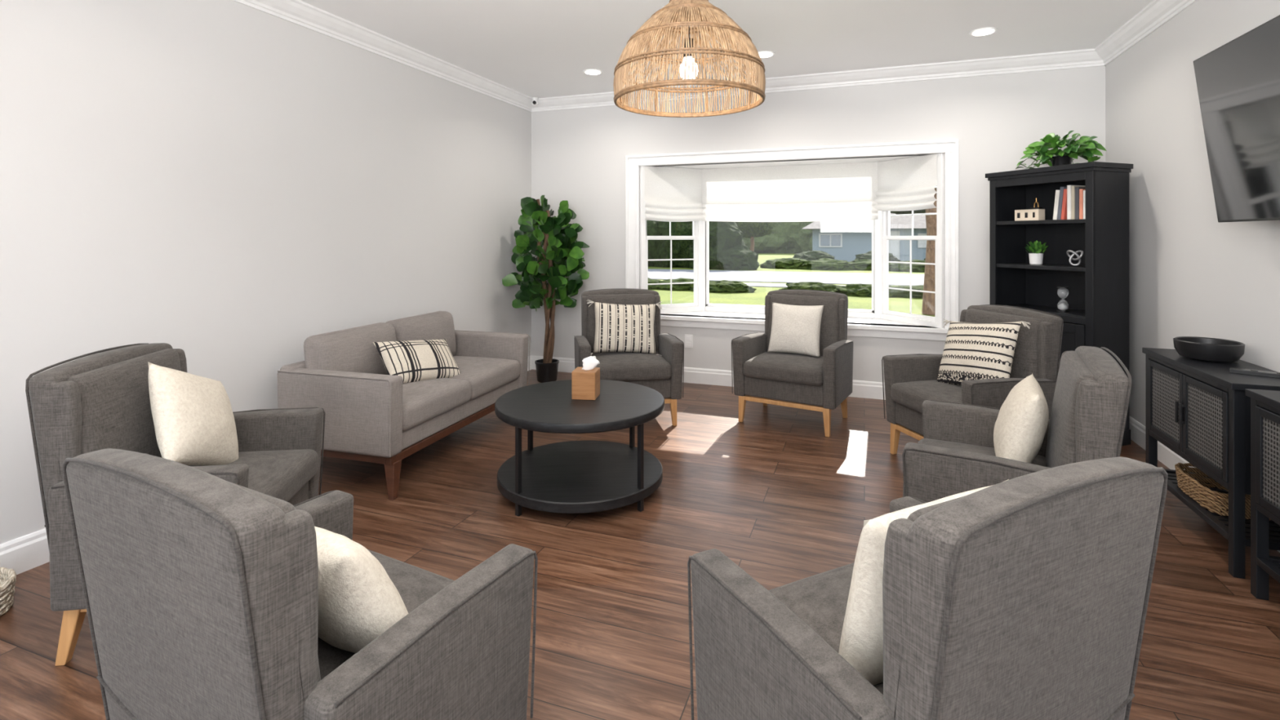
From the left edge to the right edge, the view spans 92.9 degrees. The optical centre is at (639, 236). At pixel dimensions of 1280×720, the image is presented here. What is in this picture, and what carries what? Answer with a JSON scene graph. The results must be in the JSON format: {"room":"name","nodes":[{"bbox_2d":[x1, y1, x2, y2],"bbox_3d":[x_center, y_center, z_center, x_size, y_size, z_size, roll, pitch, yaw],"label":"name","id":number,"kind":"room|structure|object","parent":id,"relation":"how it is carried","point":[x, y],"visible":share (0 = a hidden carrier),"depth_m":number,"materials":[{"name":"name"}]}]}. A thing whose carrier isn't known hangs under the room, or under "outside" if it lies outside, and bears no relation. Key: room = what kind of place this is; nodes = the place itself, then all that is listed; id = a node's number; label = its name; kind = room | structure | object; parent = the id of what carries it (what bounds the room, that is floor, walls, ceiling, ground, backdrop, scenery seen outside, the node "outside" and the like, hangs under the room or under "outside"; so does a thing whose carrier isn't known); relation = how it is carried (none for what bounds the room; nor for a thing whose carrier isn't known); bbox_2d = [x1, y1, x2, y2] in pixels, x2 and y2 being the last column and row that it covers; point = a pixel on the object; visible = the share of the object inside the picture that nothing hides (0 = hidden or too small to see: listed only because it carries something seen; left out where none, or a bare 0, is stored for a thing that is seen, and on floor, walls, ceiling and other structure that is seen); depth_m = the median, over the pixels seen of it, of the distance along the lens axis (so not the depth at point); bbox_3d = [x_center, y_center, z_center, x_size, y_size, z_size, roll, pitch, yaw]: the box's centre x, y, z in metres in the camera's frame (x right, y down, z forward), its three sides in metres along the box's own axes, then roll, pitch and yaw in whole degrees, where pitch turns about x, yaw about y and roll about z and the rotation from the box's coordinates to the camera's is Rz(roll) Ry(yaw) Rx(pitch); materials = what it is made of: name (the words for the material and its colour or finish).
{"room":"care facility","nodes":[
{"label":"care facility","id":0,"kind":"room"},
{"bbox_2d":[0,0,531,544],"bbox_3d":[-2.267,-0.015,2.638,0.120,2.550,6.980,0,0,20],"label":"wall","id":1,"kind":"structure","parent":0,"point":[229,184],"depth_m":3.00,"materials":[{"name":"paint"}]},
{"bbox_2d":[0,355,532,574],"bbox_3d":[-2.220,1.195,2.568,0.016,0.130,6.880,0,0,20],"label":"baseboard","id":2,"kind":"structure","parent":1,"relation":"attached to","point":[21,554],"depth_m":2.29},
{"bbox_2d":[232,0,533,111],"bbox_3d":[-2.186,-1.239,2.555,0.090,0.102,6.880,0,0,20],"label":"trim","id":3,"kind":"structure","parent":1,"relation":"attached to","point":[299,12],"depth_m":3.92,"materials":[{"name":"white wood"}]},
{"bbox_2d":[0,369,1279,719],"bbox_3d":[-0.076,1.300,1.830,4.750,0.080,6.980,0,0,20],"label":"floor","id":4,"kind":"structure","parent":0,"point":[786,501],"depth_m":2.42,"materials":[{"name":"wood"}]},
{"bbox_2d":[0,566,16,616],"bbox_3d":[-2.236,1.207,1.998,0.264,0.111,0.264,0,0,20],"label":"basket","id":5,"kind":"object","parent":4,"relation":"on","point":[7,576],"visible":1,"depth_m":2.05,"materials":[{"name":"beige wicker"}]},
{"bbox_2d":[25,342,324,666],"bbox_3d":[-1.543,0.825,2.114,0.625,0.871,0.696,0,0,-8],"label":"armchair","id":6,"kind":"object","parent":4,"relation":"on","point":[93,402],"visible":0.42,"depth_m":1.93,"materials":[{"name":"grey fabric"}]},
{"bbox_2d":[66,348,181,457],"bbox_3d":[-1.726,0.645,2.087,0.117,0.442,0.508,0,0,-8],"label":"cushion","id":7,"kind":"object","parent":6,"relation":"on","point":[114,407],"depth_m":1.97,"materials":[{"name":"grey fabric"}]},
{"bbox_2d":[147,361,239,466],"bbox_3d":[-1.556,0.640,2.132,0.196,0.456,0.490,0,0,-1],"label":"throw pillow","id":8,"kind":"object","parent":6,"relation":"on","point":[193,415],"visible":0.97,"depth_m":2.03,"materials":[{"name":"beige fabric"}]},
{"bbox_2d":[187,448,318,502],"bbox_3d":[-1.463,0.879,2.125,0.463,0.131,0.531,0,0,-8],"label":"seat cushion","id":9,"kind":"object","parent":6,"relation":"on","point":[279,473],"depth_m":2.20,"materials":[{"name":"grey fabric"}]},
{"bbox_2d":[62,448,537,719],"bbox_3d":[-0.679,0.825,1.269,0.696,0.871,0.625,0,0,28],"label":"armchair","id":10,"kind":"object","parent":4,"relation":"on","point":[200,588],"visible":0.93,"depth_m":1.02,"materials":[{"name":"grey fabric"}]},
{"bbox_2d":[143,453,320,682],"bbox_3d":[-0.767,0.645,1.106,0.508,0.442,0.117,0,0,28],"label":"cushion","id":11,"kind":"object","parent":10,"relation":"on","point":[287,508],"depth_m":0.98,"materials":[{"name":"grey fabric"}]},
{"bbox_2d":[314,526,408,653],"bbox_3d":[-0.613,0.705,1.223,0.376,0.288,0.186,0,0,38],"label":"throw pillow","id":12,"kind":"object","parent":10,"relation":"on","point":[358,601],"visible":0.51,"depth_m":1.12,"materials":[{"name":"beige fabric"}]},
{"bbox_2d":[317,549,454,679],"bbox_3d":[-0.640,0.879,1.340,0.531,0.131,0.463,0,0,28],"label":"seat cushion","id":13,"kind":"object","parent":10,"relation":"on","point":[415,585],"depth_m":1.42,"materials":[{"name":"grey fabric"}]},
{"bbox_2d":[277,311,530,500],"bbox_3d":[-1.312,0.890,3.651,0.719,0.740,1.422,0,0,17],"label":"sofa","id":14,"kind":"object","parent":4,"relation":"on","point":[373,416],"visible":0.7,"depth_m":3.17,"materials":[{"name":"grey fabric"}]},
{"bbox_2d":[303,322,396,374],"bbox_3d":[-1.607,0.680,3.427,0.227,0.321,0.603,0,0,17],"label":"cushion","id":15,"kind":"object","parent":14,"relation":"on","point":[353,349],"depth_m":3.29,"materials":[{"name":"grey fabric"}]},
{"bbox_2d":[373,338,460,383],"bbox_3d":[-1.279,0.720,3.536,0.209,0.265,0.520,0,0,34],"label":"throw pillow","id":16,"kind":"object","parent":14,"relation":"on","point":[414,361],"visible":0.93,"depth_m":3.46,"materials":[{"name":"white fabric"}]},
{"bbox_2d":[386,311,456,355],"bbox_3d":[-1.434,0.680,4.000,0.227,0.321,0.603,0,0,17],"label":"cushion","id":17,"kind":"object","parent":14,"relation":"on","point":[439,325],"depth_m":3.95,"materials":[{"name":"grey fabric"}]},
{"bbox_2d":[402,377,471,431],"bbox_3d":[-1.321,0.887,3.341,0.543,0.156,0.603,0,0,17],"label":"seat cushion","id":18,"kind":"object","parent":14,"relation":"on","point":[424,402],"depth_m":3.25,"materials":[{"name":"grey fabric"}]},
{"bbox_2d":[451,355,519,399],"bbox_3d":[-1.148,0.887,3.913,0.543,0.156,0.603,0,0,17],"label":"seat cushion","id":19,"kind":"object","parent":14,"relation":"on","point":[486,375],"depth_m":3.85,"materials":[{"name":"grey fabric"}]},
{"bbox_2d":[502,195,589,382],"bbox_3d":[-0.797,0.453,5.290,0.739,1.614,0.716,0,0,20],"label":"fiddle leaf fig","id":20,"kind":"object","parent":4,"relation":"on","point":[561,257],"visible":0.99,"depth_m":5.21,"materials":[{"name":"green plant"}]},
{"bbox_2d":[534,358,559,382],"bbox_3d":[-0.812,1.173,5.309,0.210,0.175,0.210,0,0,20],"label":"pot","id":21,"kind":"object","parent":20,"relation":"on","point":[546,369],"depth_m":5.23,"materials":[{"name":"black plastic"}]},
{"bbox_2d":[494,379,664,516],"bbox_3d":[-0.297,1.036,3.051,0.840,0.448,0.840,0,0,-5],"label":"round coffee table","id":22,"kind":"object","parent":4,"relation":"on","point":[583,476],"visible":0.98,"depth_m":2.90,"materials":[{"name":"black wood"}]},
{"bbox_2d":[497,440,662,513],"bbox_3d":[-0.297,1.181,3.051,0.820,0.048,0.820,0,0,-5],"label":"shelf","id":23,"kind":"object","parent":22,"relation":"attached to","point":[583,476],"depth_m":2.93,"materials":[{"name":"black wood"}]},
{"bbox_2d":[571,355,599,399],"bbox_3d":[-0.267,0.708,3.085,0.133,0.208,0.120,0,0,8],"label":"tissue box","id":24,"kind":"object","parent":22,"relation":"on","point":[585,380],"visible":1,"depth_m":3.03,"materials":[{"name":"brown wood"}]},
{"bbox_2d":[573,288,684,426],"bbox_3d":[-0.101,0.825,4.268,0.696,0.871,0.625,0,0,-10],"label":"armchair","id":25,"kind":"object","parent":4,"relation":"on","point":[663,374],"visible":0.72,"depth_m":4.05,"materials":[{"name":"grey fabric"}]},
{"bbox_2d":[586,293,656,353],"bbox_3d":[-0.132,0.645,4.450,0.508,0.442,0.117,0,0,-10],"label":"cushion","id":26,"kind":"object","parent":25,"relation":"on","point":[615,299],"depth_m":4.43,"materials":[{"name":"grey fabric"}]},
{"bbox_2d":[586,299,662,355],"bbox_3d":[-0.110,0.663,4.297,0.565,0.441,0.169,0,0,-9],"label":"throw pillow","id":27,"kind":"object","parent":25,"relation":"on","point":[618,327],"visible":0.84,"depth_m":4.25,"materials":[{"name":"beige fabric"}]},
{"bbox_2d":[591,351,671,381],"bbox_3d":[-0.087,0.879,4.188,0.531,0.131,0.463,0,0,-10],"label":"seat cushion","id":28,"kind":"object","parent":25,"relation":"on","point":[614,366],"depth_m":4.00,"materials":[{"name":"grey fabric"}]},
{"bbox_2d":[731,288,853,437],"bbox_3d":[1.074,0.825,4.213,0.696,0.871,0.625,0,0,32],"label":"armchair","id":29,"kind":"object","parent":4,"relation":"on","point":[825,380],"visible":0.95,"depth_m":4.07,"materials":[{"name":"grey fabric"}]},
{"bbox_2d":[742,351,822,386],"bbox_3d":[1.032,0.879,4.144,0.531,0.131,0.463,0,0,32],"label":"seat cushion","id":30,"kind":"object","parent":29,"relation":"on","point":[791,369],"depth_m":4.00,"materials":[{"name":"grey fabric"}]},
{"bbox_2d":[767,302,823,357],"bbox_3d":[1.085,0.645,4.248,0.370,0.346,0.164,0,0,32],"label":"throw pillow","id":31,"kind":"object","parent":29,"relation":"on","point":[795,329],"visible":1,"depth_m":4.19,"materials":[{"name":"beige fabric"}]},
{"bbox_2d":[768,293,839,356],"bbox_3d":[1.172,0.645,4.370,0.508,0.442,0.117,0,0,32],"label":"cushion","id":32,"kind":"object","parent":29,"relation":"on","point":[829,333],"depth_m":4.27,"materials":[{"name":"grey fabric"}]},
{"bbox_2d":[687,457,1168,719],"bbox_3d":[0.550,0.825,1.235,0.696,0.871,0.625,0,0,-26],"label":"armchair","id":33,"kind":"object","parent":4,"relation":"on","point":[1026,597],"visible":0.98,"depth_m":0.98,"materials":[{"name":"grey fabric"}]},
{"bbox_2d":[768,562,883,694],"bbox_3d":[0.514,0.879,1.308,0.531,0.131,0.463,0,0,-26],"label":"seat cushion","id":34,"kind":"object","parent":33,"relation":"on","point":[820,600],"depth_m":1.37,"materials":[{"name":"grey fabric"}]},
{"bbox_2d":[838,479,1008,685],"bbox_3d":[0.548,0.670,1.172,0.402,0.362,0.155,0,0,-25],"label":"throw pillow","id":35,"kind":"object","parent":33,"relation":"on","point":[861,642],"visible":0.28,"depth_m":1.08,"materials":[{"name":"beige fabric"}]},
{"bbox_2d":[906,496,963,521],"bbox_3d":[0.633,0.645,1.069,0.508,0.442,0.117,0,0,-26],"label":"cushion","id":36,"kind":"object","parent":33,"relation":"on","point":[913,516],"depth_m":0.95,"materials":[{"name":"grey fabric"}]},
{"bbox_2d":[881,304,1063,454],"bbox_3d":[1.794,0.825,3.308,0.625,0.871,0.696,0,0,-13],"label":"armchair","id":37,"kind":"object","parent":4,"relation":"on","point":[909,380],"visible":0.48,"depth_m":3.24,"materials":[{"name":"grey fabric"}]},
{"bbox_2d":[890,379,961,413],"bbox_3d":[1.715,0.879,3.290,0.463,0.131,0.531,0,0,-13],"label":"seat cushion","id":38,"kind":"object","parent":37,"relation":"on","point":[908,394],"depth_m":3.32,"materials":[{"name":"grey fabric"}]},
{"bbox_2d":[937,319,1029,385],"bbox_3d":[1.812,0.665,3.279,0.202,0.476,0.628,0,0,-16],"label":"throw pillow","id":39,"kind":"object","parent":37,"relation":"on","point":[971,351],"visible":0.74,"depth_m":3.20,"materials":[{"name":"beige fabric"}]},
{"bbox_2d":[964,308,1043,378],"bbox_3d":[1.974,0.645,3.351,0.117,0.442,0.508,0,0,-13],"label":"cushion","id":40,"kind":"object","parent":37,"relation":"on","point":[1026,362],"depth_m":3.17,"materials":[{"name":"grey fabric"}]},
{"bbox_2d":[902,346,1132,502],"bbox_3d":[1.308,0.825,2.174,0.625,0.871,0.696,0,0,30],"label":"armchair","id":41,"kind":"object","parent":4,"relation":"on","point":[956,453],"visible":0.52,"depth_m":1.96,"materials":[{"name":"grey fabric"}]},
{"bbox_2d":[993,373,1048,463],"bbox_3d":[1.367,0.680,2.186,0.168,0.317,0.381,0,0,31],"label":"throw pillow","id":42,"kind":"object","parent":41,"relation":"on","point":[1020,425],"visible":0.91,"depth_m":2.06,"materials":[{"name":"beige fabric"}]},
{"bbox_2d":[1045,351,1093,467],"bbox_3d":[1.468,0.645,2.081,0.117,0.442,0.508,0,0,30],"label":"cushion","id":43,"kind":"object","parent":41,"relation":"on","point":[1074,368],"depth_m":1.98,"materials":[{"name":"grey fabric"}]},
{"bbox_2d":[985,161,1133,445],"bbox_3d":[2.688,0.410,3.958,0.355,1.700,0.734,0,0,-20],"label":"bookshelf","id":44,"kind":"object","parent":4,"relation":"on","point":[1097,299],"visible":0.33,"depth_m":3.84,"materials":[{"name":"black paint"}]},
{"bbox_2d":[1014,208,1044,221],"bbox_3d":[2.603,-0.144,4.065,0.062,0.075,0.170,0,0,-20],"label":"decorative box","id":45,"kind":"object","parent":44,"relation":"in","point":[1031,214],"visible":0.97,"depth_m":4.03,"materials":[{"name":"beige wood"}]},
{"bbox_2d":[1030,197,1042,208],"bbox_3d":[2.627,-0.220,4.031,0.040,0.075,0.060,0,0,-20],"label":"figurine","id":46,"kind":"object","parent":45,"relation":"on","point":[1033,207],"visible":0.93,"depth_m":4.02,"materials":[{"name":"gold metal"}]},
{"bbox_2d":[1025,240,1048,264],"bbox_3d":[2.637,0.105,4.043,0.134,0.161,0.140,0,0,-20],"label":"potted plant","id":47,"kind":"object","parent":44,"relation":"on","point":[1036,258],"visible":1,"depth_m":4.02,"materials":[{"name":"green plant"}]},
{"bbox_2d":[1015,130,1106,168],"bbox_3d":[2.711,-0.560,3.954,0.351,0.239,0.551,0,0,-20],"label":"pothos","id":48,"kind":"object","parent":44,"relation":"on","point":[1088,148],"visible":0.98,"depth_m":3.88,"materials":[{"name":"green plant"}]},
{"bbox_2d":[1049,155,1072,166],"bbox_3d":[2.719,-0.478,3.926,0.130,0.075,0.130,0,0,-20],"label":"pot","id":49,"kind":"object","parent":44,"relation":"on","point":[1056,160],"depth_m":3.88,"materials":[{"name":"black ceramic"}]},
{"bbox_2d":[1056,286,1069,311],"bbox_3d":[2.695,0.398,3.875,0.068,0.158,0.068,0,0,-20],"label":"hourglass","id":50,"kind":"object","parent":44,"relation":"in","point":[1062,292],"visible":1,"depth_m":3.86,"materials":[{"name":"clear glass"}]},
{"bbox_2d":[1053,185,1084,219],"bbox_3d":[2.742,-0.214,3.804,0.140,0.214,0.225,0,0,-20],"label":"books","id":51,"kind":"object","parent":44,"relation":"in","point":[1069,201],"visible":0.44,"depth_m":3.78,"materials":[{"name":"paper"}]},
{"bbox_2d":[1066,249,1083,266],"bbox_3d":[2.685,0.132,3.754,0.037,0.099,0.106,0,0,-20],"label":"knot sculpture","id":52,"kind":"object","parent":44,"relation":"in","point":[1078,258],"visible":1,"depth_m":3.75,"materials":[{"name":"grey metal"}]},
{"bbox_2d":[1142,347,1279,578],"bbox_3d":[2.441,0.900,2.558,0.292,0.720,0.770,0,0,20],"label":"base cabinet","id":53,"kind":"object","parent":4,"relation":"on","point":[1199,410],"visible":0.77,"depth_m":2.43,"materials":[{"name":"black paint"}]},
{"bbox_2d":[1173,336,1244,361],"bbox_3d":[2.503,0.498,2.679,0.232,0.082,0.232,0,0,20],"label":"decorative bowl","id":54,"kind":"object","parent":53,"relation":"on","point":[1206,348],"visible":1,"depth_m":2.62,"materials":[{"name":"black ceramic"}]},
{"bbox_2d":[1174,462,1271,520],"bbox_3d":[2.448,1.069,2.561,0.231,0.097,0.380,0,0,20],"label":"wicker basket","id":55,"kind":"object","parent":53,"relation":"in","point":[1194,486],"visible":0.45,"depth_m":2.55,"materials":[{"name":"brown wicker"}]},
{"bbox_2d":[1229,367,1279,378],"bbox_3d":[2.410,0.530,2.372,0.044,0.018,0.160,0,0,-45],"label":"remote control","id":56,"kind":"object","parent":53,"relation":"on","point":[1232,370],"visible":1,"depth_m":2.37,"materials":[{"name":"black plastic"}]},
{"bbox_2d":[1245,388,1279,599],"bbox_3d":[2.140,0.900,1.744,0.292,0.720,0.795,0,0,20],"label":"base cabinet","id":57,"kind":"object","parent":4,"relation":"on","point":[1264,404],"visible":1,"depth_m":2.10,"materials":[{"name":"black paint"}]},
{"bbox_2d":[300,0,1153,97],"bbox_3d":[-0.076,-1.340,1.830,4.750,0.100,6.980,0,0,20],"label":"ceiling","id":58,"kind":"structure","parent":0,"point":[531,48],"depth_m":3.78,"materials":[{"name":"paint"}]},
{"bbox_2d":[531,97,538,106],"bbox_3d":[-0.977,-1.252,5.641,0.066,0.074,0.078,0,0,20],"label":"security camera","id":59,"kind":"object","parent":58,"relation":"attached to","point":[535,103],"visible":1,"depth_m":5.62,"materials":[{"name":"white plastic"}]},
{"bbox_2d":[582,68,603,75],"bbox_3d":[-0.367,-1.285,4.751,0.156,0.008,0.156,0,0,20],"label":"recessed light","id":60,"kind":"object","parent":58,"relation":"in","point":[592,71],"visible":1,"depth_m":4.74,"materials":[{"name":"white plastic"}]},
{"bbox_2d":[613,0,765,117],"bbox_3d":[0.189,-0.904,2.361,0.584,0.771,0.584,0,0,-17],"label":"rattan pendant lamp","id":61,"kind":"object","parent":58,"relation":"hanging from","point":[682,17],"visible":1,"depth_m":2.20,"materials":[{"name":"beige wicker"}]},
{"bbox_2d":[683,37,693,57],"bbox_3d":[0.189,-0.730,2.361,0.044,0.070,0.044,0,0,20],"label":"socket","id":62,"kind":"object","parent":61,"relation":"attached to","point":[684,55],"depth_m":2.34,"materials":[{"name":"metal"}]},
{"bbox_2d":[757,50,775,57],"bbox_3d":[0.875,-1.285,4.292,0.156,0.008,0.156,0,0,20],"label":"recessed light","id":63,"kind":"object","parent":58,"relation":"in","point":[763,54],"visible":0.66,"depth_m":4.27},
{"bbox_2d":[968,26,997,36],"bbox_3d":[2.156,-1.285,3.820,0.156,0.008,0.156,0,0,20],"label":"recessed light","id":64,"kind":"object","parent":58,"relation":"in","point":[988,30],"visible":1,"depth_m":3.80,"materials":[{"name":"white plastic"}]},
{"bbox_2d":[531,65,1105,382],"bbox_3d":[1.115,-0.015,5.057,4.550,2.550,0.100,0,0,20],"label":"wall","id":65,"kind":"structure","parent":0,"point":[578,155],"depth_m":4.86,"materials":[{"name":"paint"}]},
{"bbox_2d":[640,165,700,313],"bbox_3d":[0.282,0.030,5.564,0.629,1.320,0.080,0,0,-24],"label":"frame","id":66,"kind":"object","parent":65,"relation":"attached to","point":[686,307],"visible":0.62,"depth_m":5.53,"materials":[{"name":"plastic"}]},
{"bbox_2d":[644,166,703,222],"bbox_3d":[0.316,-0.380,5.489,0.589,0.490,0.041,0,0,-24],"label":"roman shade","id":67,"kind":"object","parent":65,"relation":"in","point":[671,194],"depth_m":5.49,"materials":[{"name":"white fabric"}]},
{"bbox_2d":[684,333,693,347],"bbox_3d":[0.421,0.902,5.255,0.070,0.115,0.008,0,0,20],"label":"wall outlet","id":68,"kind":"object","parent":65,"relation":"attached to","point":[688,338],"visible":1,"depth_m":5.25,"materials":[{"name":"white plastic"}]},
{"bbox_2d":[531,355,885,399],"bbox_3d":[1.095,1.195,5.002,4.550,0.130,0.016,0,0,20],"label":"baseboard","id":69,"kind":"structure","parent":65,"relation":"attached to","point":[860,388],"depth_m":5.16,"materials":[{"name":"white wood"}]},
{"bbox_2d":[649,154,928,168],"bbox_3d":[1.244,-0.730,5.270,2.485,0.200,0.510,0,0,20],"label":"board","id":70,"kind":"object","parent":65,"relation":"attached to","point":[852,160],"visible":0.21,"depth_m":5.19,"materials":[{"name":"white wood"}]},
{"bbox_2d":[701,162,877,222],"bbox_3d":[1.278,-0.378,5.346,1.515,0.495,0.041,0,0,20],"label":"roman shade","id":71,"kind":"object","parent":65,"relation":"in","point":[842,191],"depth_m":5.34,"materials":[{"name":"white fabric"}]},
{"bbox_2d":[625,138,958,341],"bbox_3d":[1.119,0.028,4.975,2.695,1.505,0.049,0,0,20],"label":"trim","id":72,"kind":"structure","parent":65,"relation":"attached to","point":[949,147],"depth_m":4.86,"materials":[{"name":"white wood"}]},
{"bbox_2d":[660,311,937,328],"bbox_3d":[1.231,0.720,5.234,2.485,0.060,0.507,0,0,20],"label":"window sill","id":73,"kind":"structure","parent":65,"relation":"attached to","point":[703,313],"depth_m":5.22,"materials":[{"name":"white wood"}]},
{"bbox_2d":[695,161,885,319],"bbox_3d":[1.304,0.030,5.418,1.645,1.320,0.090,0,0,20],"label":"frame","id":74,"kind":"object","parent":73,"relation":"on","point":[874,313],"visible":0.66,"depth_m":5.49,"materials":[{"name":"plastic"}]},
{"bbox_2d":[531,48,1104,111],"bbox_3d":[1.082,-1.239,4.968,4.550,0.102,0.090,0,0,20],"label":"trim","id":75,"kind":"structure","parent":65,"relation":"attached to","point":[1086,57],"depth_m":4.65,"materials":[{"name":"white wood"}]},
{"bbox_2d":[874,153,937,211],"bbox_3d":[2.097,-0.415,4.832,0.041,0.420,0.582,0,0,-25],"label":"roman shade","id":76,"kind":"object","parent":65,"relation":"in","point":[908,184],"depth_m":4.81,"materials":[{"name":"white fabric"}]},
{"bbox_2d":[880,152,944,328],"bbox_3d":[2.171,0.030,4.866,0.080,1.320,0.622,0,0,-25],"label":"frame","id":77,"kind":"object","parent":65,"relation":"attached to","point":[937,322],"visible":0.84,"depth_m":4.71,"materials":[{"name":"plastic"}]},
{"bbox_2d":[902,438,1046,497],"bbox_3d":[1.238,0.879,2.215,0.463,0.131,0.531,0,0,30],"label":"armrest","id":78,"kind":"object","parent":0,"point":[981,446],"depth_m":2.41,"materials":[{"name":"grey fabric"}]},
{"bbox_2d":[1105,0,1279,426],"bbox_3d":[2.114,-0.015,1.021,0.120,2.550,6.980,0,0,20],"label":"wall","id":79,"kind":"structure","parent":0,"point":[1192,273],"depth_m":3.22,"materials":[{"name":"paint"}]},
{"bbox_2d":[1094,0,1197,65],"bbox_3d":[1.999,-1.239,1.010,0.090,0.102,6.880,0,0,20],"label":"trim","id":80,"kind":"structure","parent":79,"relation":"attached to","point":[1157,13],"depth_m":3.58,"materials":[{"name":"white wood"}]},
{"bbox_2d":[1128,415,1279,552],"bbox_3d":[2.033,1.195,0.998,0.016,0.130,6.880,0,0,20],"label":"baseboard","id":81,"kind":"structure","parent":79,"relation":"attached to","point":[1166,455],"depth_m":3.42,"materials":[{"name":"white wood"}]},
{"bbox_2d":[1193,14,1279,222],"bbox_3d":[2.322,-0.421,2.069,0.207,0.719,1.240,0,0,20],"label":"wall-mounted television","id":82,"kind":"object","parent":79,"relation":"attached to","point":[1237,82],"visible":1,"depth_m":2.39,"materials":[{"name":"black plastic"}]},
{"label":"outside","id":83,"kind":"structure","parent":0,"visible":0},
{"bbox_2d":[648,253,935,316],"bbox_3d":[20.133,1.610,54.543,120.000,0.100,103.720,0,0,20],"label":"lawn","id":84,"kind":"structure","parent":83,"point":[902,304],"depth_m":15.60,"materials":[{"name":"green plant"}]},
{"bbox_2d":[646,220,759,270],"bbox_3d":[2.284,-0.097,31.614,9.020,3.310,3.480,0,0,35],"label":"trees","id":85,"kind":"object","parent":84,"relation":"on","point":[728,251],"visible":0.61,"depth_m":29.74,"materials":[{"name":"green plant"}]},
{"bbox_2d":[735,222,773,251],"bbox_3d":[6.630,-0.287,36.354,2.789,3.717,2.684,0,0,20],"label":"tree","id":86,"kind":"object","parent":84,"relation":"on","point":[751,230],"visible":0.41,"depth_m":35.48,"materials":[{"name":"green plant"}]},
{"bbox_2d":[742,221,813,253],"bbox_3d":[19.379,-0.966,54.749,58.608,5.048,9.355,0,0,20],"label":"trees","id":87,"kind":"object","parent":84,"relation":"on","point":[785,237],"visible":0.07,"depth_m":56.36,"materials":[{"name":"green plant"}]},
{"bbox_2d":[648,277,923,298],"bbox_3d":[3.032,1.390,17.226,13.723,0.335,1.453,0,0,20],"label":"hedge","id":88,"kind":"object","parent":84,"relation":"on","point":[723,286],"visible":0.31,"depth_m":16.64,"materials":[{"name":"green plant"}]},
{"bbox_2d":[760,257,924,271],"bbox_3d":[13.343,1.289,27.075,16.172,0.537,2.450,0,0,26],"label":"hedge","id":89,"kind":"object","parent":84,"relation":"on","point":[827,264],"visible":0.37,"depth_m":28.42,"materials":[{"name":"green plant"}]},
{"bbox_2d":[792,250,925,261],"bbox_3d":[13.960,1.137,31.541,12.166,0.842,2.368,0,0,20],"label":"hedge","id":90,"kind":"object","parent":84,"relation":"on","point":[813,255],"visible":0.17,"depth_m":32.43,"materials":[{"name":"green plant"}]},
{"bbox_2d":[812,228,926,262],"bbox_3d":[16.485,0.480,39.751,9.600,2.150,6.000,0,0,20],"label":"wall","id":91,"kind":"structure","parent":84,"relation":"on","point":[855,241],"depth_m":37.65,"materials":[{"name":"blue"}]},
{"bbox_2d":[802,213,926,230],"bbox_3d":[16.485,-1.270,39.751,10.800,1.550,7.400,0,0,20],"label":"roof","id":92,"kind":"structure","parent":91,"relation":"on","point":[903,221],"depth_m":37.51,"materials":[{"name":"white"}]},
{"bbox_2d":[818,231,926,259],"bbox_3d":[14.775,0.555,37.141,7.400,1.800,0.080,0,0,20],"label":"windows","id":93,"kind":"structure","parent":91,"relation":"in","point":[825,240],"depth_m":37.93,"materials":[{"name":"clear glass"}]},
{"bbox_2d":[889,187,936,315],"bbox_3d":[5.977,-0.741,12.511,2.050,4.626,2.792,0,0,-37],"label":"tree","id":94,"kind":"object","parent":84,"relation":"on","point":[928,299],"visible":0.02,"depth_m":12.14,"materials":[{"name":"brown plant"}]},
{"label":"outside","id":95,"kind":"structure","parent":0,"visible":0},
{"bbox_2d":[648,268,924,285],"bbox_3d":[8.397,1.550,22.750,120.000,0.019,6.500,0,0,20],"label":"street","id":96,"kind":"structure","parent":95,"point":[895,279],"depth_m":23.18,"materials":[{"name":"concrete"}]},
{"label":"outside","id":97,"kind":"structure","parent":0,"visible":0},
{"bbox_2d":[743,282,844,287],"bbox_3d":[6.787,1.544,18.387,120.000,0.029,1.200,0,0,20],"label":"sidewalk","id":98,"kind":"structure","parent":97,"point":[760,285],"depth_m":19.16,"materials":[{"name":"concrete"}]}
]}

